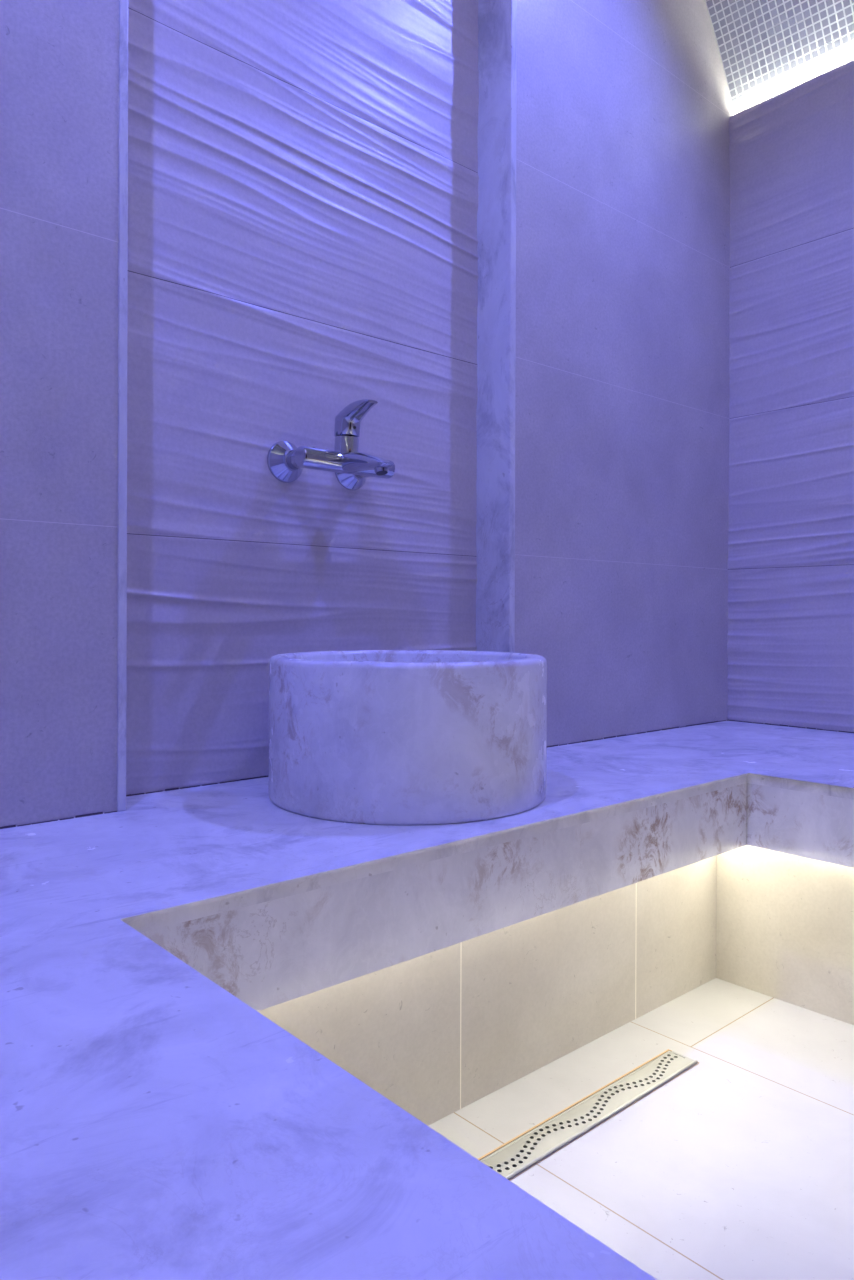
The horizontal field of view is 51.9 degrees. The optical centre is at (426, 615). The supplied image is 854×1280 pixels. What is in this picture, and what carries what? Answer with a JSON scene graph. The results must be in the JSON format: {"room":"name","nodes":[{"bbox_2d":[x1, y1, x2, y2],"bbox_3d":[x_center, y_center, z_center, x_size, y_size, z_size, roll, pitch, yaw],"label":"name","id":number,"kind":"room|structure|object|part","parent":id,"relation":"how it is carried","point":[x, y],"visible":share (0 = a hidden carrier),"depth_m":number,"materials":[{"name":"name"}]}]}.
{"room":"spa","nodes":[
{"label":"spa","id":0,"kind":"room"},
{"bbox_2d":[0,0,733,887],"bbox_3d":[-0.227,-0.761,1.750,3.220,3.370,0.250,0,0,-42],"label":"wall","id":1,"kind":"structure","parent":0,"point":[624,108],"depth_m":2.06,"materials":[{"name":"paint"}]},
{"bbox_2d":[117,0,127,810],"bbox_3d":[-0.509,-0.796,1.406,0.014,2.200,0.115,0,0,-42],"label":"trim","id":2,"kind":"structure","parent":1,"relation":"attached to","point":[123,4],"depth_m":1.36,"materials":[{"name":"stone"}]},
{"bbox_2d":[126,0,478,794],"bbox_3d":[-0.206,-0.796,1.734,0.902,2.200,0.008,0,0,-42],"label":"wall panel","id":3,"kind":"object","parent":1,"relation":"attached to","point":[303,178],"visible":0.88,"depth_m":1.68,"materials":[{"name":"stone"}]},
{"bbox_2d":[267,399,394,490],"bbox_3d":[-0.142,-0.327,1.651,0.236,0.145,0.226,0,0,-42],"label":"faucet","id":4,"kind":"object","parent":3,"relation":"attached to","point":[286,462],"visible":1,"depth_m":1.64,"materials":[{"name":"silver metal"}]},
{"bbox_3d":[-0.133,-0.369,1.641,0.047,0.060,0.102,0,0,-42],"label":"lever handle","id":5,"kind":"part","parent":4,"relation":"part of","materials":[{"name":"silver metal"}]},
{"bbox_3d":[-0.114,-0.287,1.620,0.044,0.043,0.142,0,0,-42],"label":"spout","id":6,"kind":"part","parent":4,"relation":"part of","materials":[{"name":"silver metal"}]},
{"bbox_2d":[0,720,853,828],"bbox_3d":[0.455,0.306,0.966,2.770,0.003,2.041,0,0,-42],"label":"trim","id":7,"kind":"structure","parent":1,"relation":"attached to","point":[97,813],"depth_m":1.61,"materials":[{"name":"white stone"}]},
{"bbox_2d":[476,0,516,652],"bbox_3d":[0.154,-0.795,1.993,0.019,2.200,0.115,0,0,-42],"label":"trim","id":8,"kind":"structure","parent":1,"relation":"attached to","point":[497,19],"depth_m":1.98,"materials":[{"name":"stone"}]},
{"bbox_2d":[429,978,853,1279],"bbox_3d":[0.792,0.856,0.598,3.220,0.100,2.838,0,0,-42],"label":"floor","id":9,"kind":"structure","parent":0,"point":[740,1166],"depth_m":1.34,"materials":[{"name":"tile"}]},
{"bbox_2d":[0,721,853,1279],"bbox_3d":[0.749,0.558,0.629,2.764,0.497,2.944,0,0,-42],"label":"stone bench","id":10,"kind":"object","parent":9,"relation":"on","point":[236,1025],"visible":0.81,"depth_m":1.06,"materials":[{"name":"stone"}]},
{"bbox_2d":[268,650,546,824],"bbox_3d":[-0.033,0.186,1.511,0.473,0.238,0.473,0,0,-42],"label":"washbasin","id":11,"kind":"object","parent":10,"relation":"on","point":[375,737],"visible":1,"depth_m":1.30,"materials":[{"name":"stone"}]},
{"bbox_2d":[478,1049,698,1180],"bbox_3d":[0.145,0.800,1.315,0.864,0.006,0.066,0,0,-42],"label":"linear drain","id":12,"kind":"object","parent":9,"relation":"on","point":[528,1148],"visible":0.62,"depth_m":1.41,"materials":[{"name":"metal"}]},
{"bbox_2d":[705,0,853,114],"bbox_3d":[0.793,-1.819,0.586,2.966,1.056,2.838,0,0,-42],"label":"ceiling","id":13,"kind":"structure","parent":0,"point":[768,48],"depth_m":2.42,"materials":[{"name":"tile"}]},
{"bbox_2d":[727,60,853,731],"bbox_3d":[1.824,-0.572,1.504,0.011,1.767,2.838,0,0,-42],"label":"wall","id":14,"kind":"structure","parent":0,"point":[790,645],"depth_m":2.42,"materials":[{"name":"stone"}]}
]}

